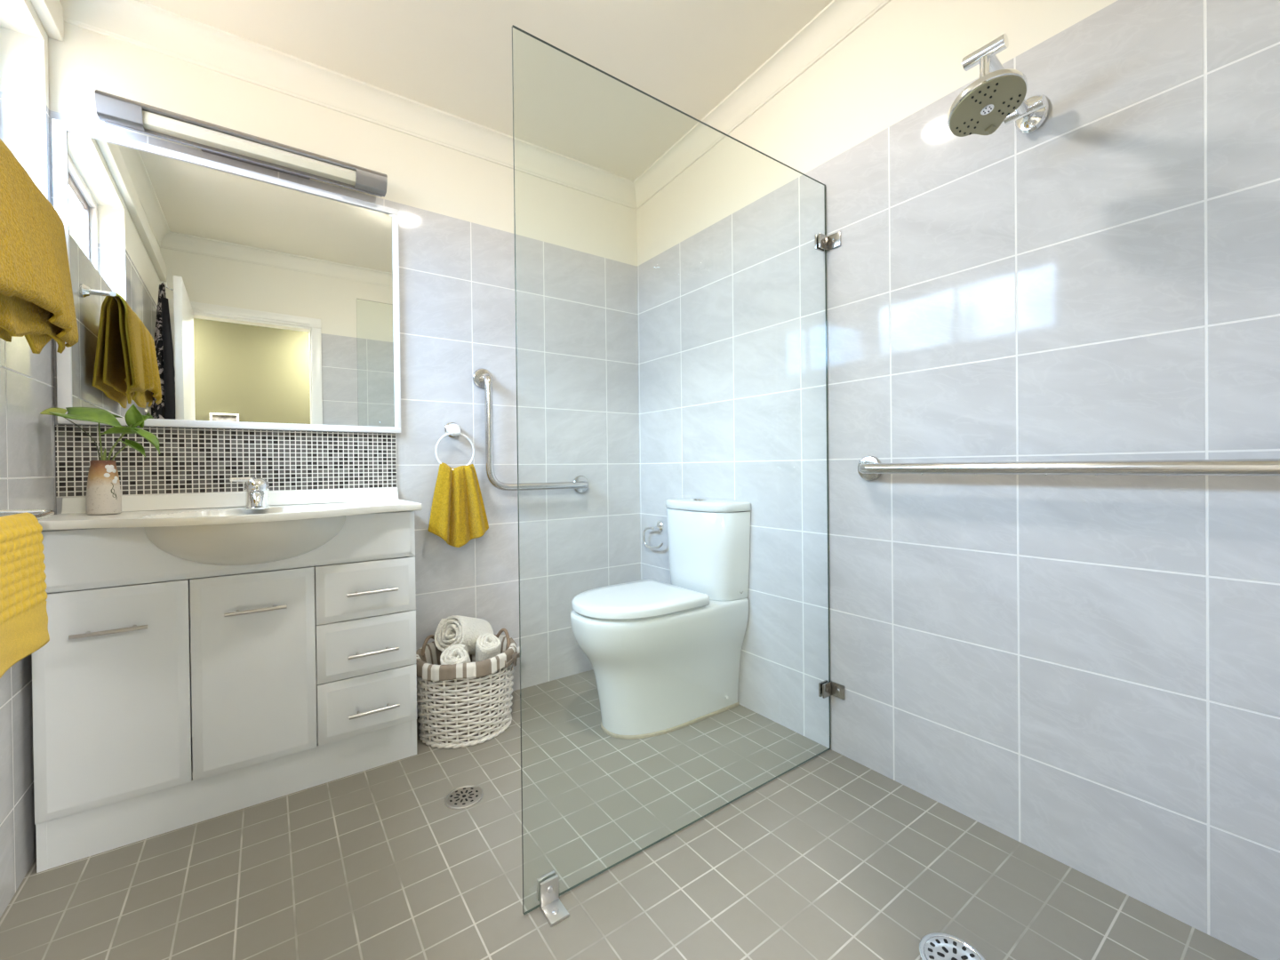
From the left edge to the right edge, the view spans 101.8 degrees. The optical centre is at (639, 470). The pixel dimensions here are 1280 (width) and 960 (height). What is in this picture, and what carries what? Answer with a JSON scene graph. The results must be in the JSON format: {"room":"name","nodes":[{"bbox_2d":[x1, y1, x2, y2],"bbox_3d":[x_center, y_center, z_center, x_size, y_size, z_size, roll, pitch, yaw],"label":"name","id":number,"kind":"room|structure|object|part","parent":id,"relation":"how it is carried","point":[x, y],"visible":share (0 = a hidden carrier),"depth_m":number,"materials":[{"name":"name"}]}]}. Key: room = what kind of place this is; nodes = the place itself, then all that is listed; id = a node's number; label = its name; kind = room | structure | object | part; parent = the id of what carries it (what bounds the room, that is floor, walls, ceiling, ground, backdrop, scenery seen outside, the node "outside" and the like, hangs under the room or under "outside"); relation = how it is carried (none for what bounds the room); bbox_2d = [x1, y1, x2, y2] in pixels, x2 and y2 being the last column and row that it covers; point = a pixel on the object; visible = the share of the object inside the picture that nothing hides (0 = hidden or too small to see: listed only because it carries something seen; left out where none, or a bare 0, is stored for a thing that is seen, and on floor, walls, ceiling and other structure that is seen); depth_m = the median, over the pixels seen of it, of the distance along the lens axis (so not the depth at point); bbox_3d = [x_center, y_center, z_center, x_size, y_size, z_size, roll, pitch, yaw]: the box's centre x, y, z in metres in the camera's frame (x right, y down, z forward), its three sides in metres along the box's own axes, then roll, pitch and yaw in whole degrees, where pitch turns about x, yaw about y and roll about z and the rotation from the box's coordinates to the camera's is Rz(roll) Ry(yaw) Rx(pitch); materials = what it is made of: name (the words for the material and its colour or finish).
{"room":"bathroom","nodes":[
{"label":"bathroom","id":0,"kind":"room"},
{"bbox_2d":[0,0,56,917],"bbox_3d":[-0.968,-0.309,0.412,0.130,2.580,2.460,-1,0,-36],"label":"wall","id":1,"kind":"structure","parent":0,"point":[28,461],"depth_m":1.28,"materials":[{"name":"tile"}]},
{"bbox_2d":[0,509,54,519],"bbox_3d":[-1.194,0.094,0.925,0.091,0.055,0.568,-1,0,-36],"label":"towel rail","id":2,"kind":"object","parent":1,"relation":"attached to","point":[39,514],"visible":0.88,"depth_m":1.12,"materials":[{"name":"silver metal"}]},
{"bbox_2d":[0,512,49,678],"bbox_3d":[-1.148,0.219,0.911,0.072,0.268,0.371,-1,0,-36],"label":"waffle towel","id":3,"kind":"object","parent":2,"relation":"hanging from","point":[23,596],"visible":1,"depth_m":0.98,"materials":[{"name":"yellow fabric"}]},
{"bbox_2d":[30,0,63,41],"bbox_3d":[-0.944,-1.254,0.495,0.030,0.096,2.364,-1,0,-36],"label":"beam","id":4,"kind":"structure","parent":1,"relation":"attached to","point":[50,12],"depth_m":1.40,"materials":[{"name":"paint"}]},
{"bbox_3d":[-1.228,-0.592,0.951,0.083,0.044,0.602,-1,0,-36],"label":"towel rail","id":5,"kind":"object","parent":1,"relation":"attached to","visible":0},
{"bbox_2d":[0,138,78,353],"bbox_3d":[-1.177,-0.426,0.953,0.132,0.365,0.562,-1,0,-36],"label":"bath towel","id":6,"kind":"object","parent":5,"relation":"hanging from","point":[36,299],"visible":1,"depth_m":0.99,"materials":[{"name":"yellow fabric"}]},
{"bbox_2d":[48,21,640,717],"bbox_3d":[-0.854,-0.251,2.083,2.243,2.440,0.120,-1,0,-36],"label":"wall","id":7,"kind":"structure","parent":0,"point":[577,331],"depth_m":2.19,"materials":[{"name":"tile"}]},
{"bbox_2d":[55,424,396,497],"bbox_3d":[-1.273,-0.033,1.704,0.874,0.203,0.006,-1,0,-36],"label":"backsplash","id":8,"kind":"structure","parent":7,"relation":"attached to","point":[190,460],"depth_m":1.66,"materials":[{"name":"tile"}]},
{"bbox_2d":[52,119,400,432],"bbox_3d":[-1.260,-0.555,1.697,0.879,0.837,0.016,-1,0,-36],"label":"wall mirror","id":9,"kind":"object","parent":7,"relation":"attached to","point":[207,293],"visible":0.85,"depth_m":1.64,"materials":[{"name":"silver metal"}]},
{"bbox_3d":[-1.603,-0.549,1.444,0.027,0.793,0.016,-1,0,-36],"label":"frame","id":10,"kind":"part","parent":9,"relation":"part of","materials":[{"name":"white wood"}]},
{"bbox_3d":[-1.265,-0.962,1.694,0.879,0.022,0.016,-1,0,-36],"label":"frame","id":11,"kind":"part","parent":9,"relation":"part of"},
{"bbox_3d":[-1.256,-0.147,1.699,0.879,0.022,0.016,-1,0,-36],"label":"frame","id":12,"kind":"part","parent":9,"relation":"part of","materials":[{"name":"white wood"}]},
{"bbox_3d":[-0.914,-0.560,1.951,0.020,0.793,0.016,-1,0,-36],"label":"frame","id":13,"kind":"part","parent":9,"relation":"part of","materials":[{"name":"white wood"}]},
{"bbox_2d":[94,89,387,197],"bbox_3d":[-1.224,-1.027,1.676,0.728,0.080,0.117,-1,0,-36],"label":"vanity light","id":14,"kind":"object","parent":7,"relation":"attached to","point":[112,109],"visible":1,"depth_m":1.61,"materials":[{"name":"silver metal"}]},
{"bbox_3d":[-1.231,-1.023,1.686,0.708,0.072,0.046,-1,0,-36],"label":"rail","id":15,"kind":"part","parent":14,"relation":"part of","materials":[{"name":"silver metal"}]},
{"bbox_2d":[142,110,356,185],"bbox_3d":[-1.209,-1.020,1.652,0.538,0.046,0.040,-1,0,-36],"label":"diffuser","id":16,"kind":"object","parent":14,"relation":"attached to","point":[166,124],"depth_m":1.62,"materials":[{"name":"white plastic"}]},
{"bbox_2d":[59,0,636,209],"bbox_3d":[-0.816,-1.341,2.009,2.007,0.129,0.056,-1,0,-36],"label":"crown molding","id":17,"kind":"structure","parent":7,"relation":"attached to","point":[140,23],"depth_m":1.81,"materials":[{"name":"paint"}]},
{"bbox_2d":[434,422,474,470],"bbox_3d":[-0.736,-0.097,2.058,0.153,0.195,0.058,-1,0,-36],"label":"towel ring","id":18,"kind":"object","parent":7,"relation":"attached to","point":[452,429],"visible":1,"depth_m":2.05,"materials":[{"name":"silver metal"}]},
{"bbox_3d":[-0.749,-0.165,2.078,0.060,0.060,0.010,-1,0,-36],"label":"wall plate","id":19,"kind":"part","parent":18,"relation":"part of","materials":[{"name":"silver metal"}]},
{"bbox_2d":[427,462,488,547],"bbox_3d":[-0.710,0.131,2.038,0.234,0.331,0.076,-1,0,-36],"label":"hand towel","id":20,"kind":"object","parent":18,"relation":"hanging from","point":[458,515],"visible":1,"depth_m":2.02,"materials":[{"name":"yellow fabric"}]},
{"bbox_2d":[472,368,589,493],"bbox_3d":[-0.440,-0.160,2.254,0.537,0.533,0.085,-1,0,-36],"label":"grab rail","id":21,"kind":"object","parent":7,"relation":"attached to","point":[482,378],"visible":1,"depth_m":2.12,"materials":[{"name":"metal"}]},
{"bbox_2d":[141,0,832,180],"bbox_3d":[-0.156,-1.495,1.084,2.283,0.259,2.600,-1,0,-36],"label":"ceiling","id":22,"kind":"structure","parent":0,"point":[453,57],"depth_m":1.77,"materials":[{"name":"paint"}]},
{"bbox_2d":[0,669,1258,959],"bbox_3d":[-0.160,0.987,1.144,2.303,0.080,2.512,-1,0,-36],"label":"floor","id":23,"kind":"structure","parent":0,"point":[833,857],"depth_m":1.23,"materials":[{"name":"tile"}]},
{"bbox_2d":[32,510,416,872],"bbox_3d":[-1.164,0.547,1.581,0.856,0.817,0.322,-1,0,-36],"label":"vanity cabinet","id":24,"kind":"object","parent":23,"relation":"on","point":[170,692],"visible":0.98,"depth_m":1.41,"materials":[{"name":"white paint"}]},
{"bbox_3d":[-1.317,0.398,1.293,0.138,0.010,0.032,-1,0,-36],"label":"handle","id":25,"kind":"part","parent":24,"relation":"part of","materials":[{"name":"silver metal"}]},
{"bbox_3d":[-1.326,0.567,1.316,0.283,0.544,0.019,-1,0,-36],"label":"door","id":26,"kind":"part","parent":24,"relation":"part of","materials":[{"name":"white paint"}]},
{"bbox_2d":[38,488,421,565],"bbox_3d":[-1.128,0.173,1.529,0.877,0.209,0.452,-1,0,-36],"label":"washbasin","id":27,"kind":"object","parent":24,"relation":"in","point":[203,528],"visible":0.91,"depth_m":1.44,"materials":[{"name":"white ceramic"}]},
{"bbox_2d":[85,460,121,514],"bbox_3d":[-1.458,0.044,1.414,0.069,0.145,0.069,-1,0,-36],"label":"vase","id":28,"kind":"object","parent":27,"relation":"on","point":[103,490],"visible":1,"depth_m":1.39,"materials":[{"name":"ceramic"}]},
{"bbox_2d":[40,403,160,460],"bbox_3d":[-1.451,-0.084,1.407,0.233,0.202,0.090,-1,0,-36],"label":"leafy cutting","id":29,"kind":"object","parent":28,"relation":"in","point":[133,418],"visible":0.98,"depth_m":1.42,"materials":[{"name":"green plant"}]},
{"bbox_3d":[-1.501,-0.064,1.402,0.077,0.163,0.012,-1,0,-18],"label":"stem","id":30,"kind":"part","parent":29,"relation":"part of","materials":[{"name":"green plant"}]},
{"bbox_3d":[-1.465,-0.059,1.413,0.011,0.152,0.005,0,0,26],"label":"stem","id":31,"kind":"part","parent":29,"relation":"part of","materials":[{"name":"green plant"}]},
{"bbox_3d":[-1.428,-0.063,1.429,0.066,0.159,0.017,-1,0,-36],"label":"stem","id":32,"kind":"part","parent":29,"relation":"part of","materials":[{"name":"green plant"}]},
{"bbox_3d":[-1.427,-0.032,1.426,0.056,0.097,0.008,-1,0,-12],"label":"stem","id":33,"kind":"part","parent":29,"relation":"part of","materials":[{"name":"green plant"}]},
{"bbox_3d":[-1.431,0.009,1.408,0.009,0.051,0.032,-1,0,15],"label":"flower","id":34,"kind":"part","parent":28,"relation":"part of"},
{"bbox_2d":[144,515,345,565],"bbox_3d":[-1.124,0.207,1.518,0.516,0.142,0.392,-1,0,-36],"label":"basin","id":35,"kind":"object","parent":27,"relation":"in","point":[216,541],"depth_m":1.37,"materials":[{"name":"white ceramic"}]},
{"bbox_2d":[229,476,269,509],"bbox_3d":[-1.171,0.068,1.595,0.151,0.101,0.099,0,0,28],"label":"mixer","id":36,"kind":"object","parent":27,"relation":"on","point":[256,489],"visible":1,"depth_m":1.60,"materials":[{"name":"silver metal"}]},
{"bbox_3d":[-1.215,0.040,1.620,0.100,0.044,0.065,-1,0,-36],"label":"lever","id":37,"kind":"part","parent":36,"relation":"part of","materials":[{"name":"silver metal"}]},
{"bbox_3d":[-1.164,0.080,1.579,0.044,0.051,0.128,-1,0,-36],"label":"spout","id":38,"kind":"part","parent":36,"relation":"part of","materials":[{"name":"silver metal"}]},
{"bbox_3d":[-1.093,0.563,1.484,0.285,0.544,0.019,-1,0,-36],"label":"door","id":39,"kind":"part","parent":24,"relation":"part of","materials":[{"name":"white paint"}]},
{"bbox_3d":[-1.079,0.391,1.464,0.140,0.010,0.032,-1,0,-36],"label":"handle","id":40,"kind":"part","parent":24,"relation":"part of","materials":[{"name":"silver metal"}]},
{"bbox_3d":[-0.863,0.376,1.650,0.282,0.176,0.019,-1,0,-36],"label":"drawer","id":41,"kind":"part","parent":24,"relation":"part of","materials":[{"name":"white paint"}]},
{"bbox_3d":[-0.861,0.555,1.651,0.282,0.177,0.019,-1,0,-36],"label":"drawer","id":42,"kind":"part","parent":24,"relation":"part of","materials":[{"name":"white paint"}]},
{"bbox_3d":[-0.859,0.738,1.652,0.282,0.183,0.019,-1,0,-36],"label":"drawer","id":43,"kind":"part","parent":24,"relation":"part of","materials":[{"name":"white paint"}]},
{"bbox_3d":[-0.841,0.379,1.635,0.142,0.010,0.032,-1,0,-36],"label":"handle","id":44,"kind":"part","parent":24,"relation":"part of","materials":[{"name":"silver metal"}]},
{"bbox_3d":[-0.839,0.570,1.636,0.142,0.010,0.032,-1,0,-36],"label":"handle","id":45,"kind":"part","parent":24,"relation":"part of","materials":[{"name":"silver metal"}]},
{"bbox_3d":[-0.837,0.753,1.637,0.142,0.010,0.032,-1,0,-36],"label":"handle","id":46,"kind":"part","parent":24,"relation":"part of","materials":[{"name":"silver metal"}]},
{"bbox_2d":[444,784,483,808],"bbox_3d":[-0.511,0.946,1.511,0.106,0.004,0.106,-1,0,-36],"label":"floor drain","id":47,"kind":"object","parent":23,"relation":"on","point":[464,796],"visible":1,"depth_m":1.51,"materials":[{"name":"metal"}]},
{"bbox_2d":[416,628,521,748],"bbox_3d":[-0.643,0.783,1.925,0.377,0.332,0.348,-1,0,-36],"label":"wicker basket","id":48,"kind":"object","parent":23,"relation":"on","point":[459,704],"visible":0.87,"depth_m":1.80,"materials":[{"name":"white wicker"}]},
{"bbox_3d":[-0.785,0.649,1.958,0.024,0.062,0.122,-1,0,18],"label":"handle","id":49,"kind":"part","parent":48,"relation":"part of","materials":[{"name":"brown wicker"}]},
{"bbox_2d":[440,644,471,664],"bbox_3d":[-0.646,0.707,1.858,0.096,0.174,0.155,-1,0,3],"label":"rolled towel","id":50,"kind":"object","parent":48,"relation":"in","point":[455,653],"visible":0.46,"depth_m":1.82,"materials":[{"name":"white fabric"}]},
{"bbox_2d":[434,615,493,654],"bbox_3d":[-0.667,0.628,1.985,0.144,0.178,0.207,0,0,27],"label":"rolled towel","id":51,"kind":"object","parent":48,"relation":"in","point":[454,629],"visible":0.81,"depth_m":1.93,"materials":[{"name":"white fabric"}]},
{"bbox_2d":[475,632,501,662],"bbox_3d":[-0.573,0.692,1.962,0.091,0.162,0.129,-1,0,-20],"label":"rolled towel","id":52,"kind":"object","parent":48,"relation":"in","point":[488,645],"visible":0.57,"depth_m":1.92,"materials":[{"name":"white fabric"}]},
{"bbox_3d":[-0.535,0.646,2.029,0.117,0.061,0.024,0,1,45],"label":"handle","id":53,"kind":"part","parent":48,"relation":"part of","materials":[{"name":"brown wicker"}]},
{"bbox_2d":[570,497,751,739],"bbox_3d":[0.051,0.528,1.988,0.658,0.822,0.399,-1,0,-36],"label":"toilet","id":54,"kind":"object","parent":23,"relation":"on","point":[664,658],"visible":1,"depth_m":1.90,"materials":[{"name":"ceramic"}]},
{"bbox_3d":[-0.031,0.476,1.934,0.448,0.036,0.388,-1,0,-36],"label":"lid","id":55,"kind":"part","parent":54,"relation":"part of","materials":[{"name":"plastic"}]},
{"bbox_3d":[-0.023,0.499,1.940,0.429,0.008,0.352,-1,0,-36],"label":"seat","id":56,"kind":"part","parent":54,"relation":"part of","materials":[{"name":"plastic"}]},
{"bbox_3d":[0.247,0.138,2.127,0.165,0.036,0.396,-1,0,-36],"label":"cistern lid","id":57,"kind":"part","parent":54,"relation":"part of","materials":[{"name":"ceramic"}]},
{"bbox_2d":[512,24,845,927],"bbox_3d":[0.200,-0.002,1.401,1.094,1.886,0.071,-1,0,-36],"label":"screen","id":58,"kind":"object","parent":23,"relation":"on","point":[550,905],"visible":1,"depth_m":1.23,"materials":[{"name":"clear glass"}]},
{"bbox_2d":[919,932,985,959],"bbox_3d":[0.602,0.937,0.994,0.120,0.004,0.120,-1,0,-36],"label":"shower drain","id":59,"kind":"object","parent":23,"relation":"on","point":[935,946],"visible":1,"depth_m":1.02,"materials":[{"name":"silver metal"}]},
{"bbox_2d":[636,0,1279,959],"bbox_3d":[0.759,-0.337,1.656,0.120,2.580,2.464,-1,0,-36],"label":"wall","id":60,"kind":"structure","parent":0,"point":[1083,669],"depth_m":1.30,"materials":[{"name":"tile"}]},
{"bbox_2d":[642,520,663,549],"bbox_3d":[0.076,0.305,2.477,0.046,0.133,0.156,-1,0,-36],"label":"toilet paper holder","id":61,"kind":"object","parent":60,"relation":"attached to","point":[660,524],"visible":1,"depth_m":2.47,"materials":[{"name":"silver metal"}]},
{"bbox_3d":[0.080,0.264,2.470,0.046,0.051,0.044,-1,0,-36],"label":"wall plate","id":62,"kind":"part","parent":61,"relation":"part of","materials":[{"name":"silver metal"}]},
{"bbox_2d":[633,0,891,209],"bbox_3d":[0.649,-1.443,1.641,0.056,0.254,2.364,-1,0,-36],"label":"crown molding","id":63,"kind":"structure","parent":60,"relation":"attached to","point":[838,20],"depth_m":1.92,"materials":[{"name":"paint"}]},
{"bbox_2d":[946,32,1049,136],"bbox_3d":[0.819,-0.832,1.171,0.335,0.150,0.144,-1,0,-36],"label":"shower","id":64,"kind":"object","parent":60,"relation":"attached to","point":[998,95],"visible":1,"depth_m":1.11,"materials":[{"name":"silver metal"}]},
{"bbox_3d":[0.824,-0.874,1.172,0.208,0.061,0.025,-1,0,-36],"label":"arm","id":65,"kind":"part","parent":64,"relation":"part of","materials":[{"name":"silver metal"}]},
{"bbox_3d":[0.942,-0.866,1.257,0.034,0.085,0.068,-1,0,-36],"label":"wall plate","id":66,"kind":"part","parent":64,"relation":"part of","materials":[{"name":"silver metal"}]},
{"bbox_2d":[857,456,1279,480],"bbox_3d":[0.951,-0.008,1.228,0.075,0.078,0.983,-1,0,-36],"label":"grab rail","id":67,"kind":"object","parent":60,"relation":"attached to","point":[869,468],"visible":1,"depth_m":1.14,"materials":[{"name":"metal"}]}
]}

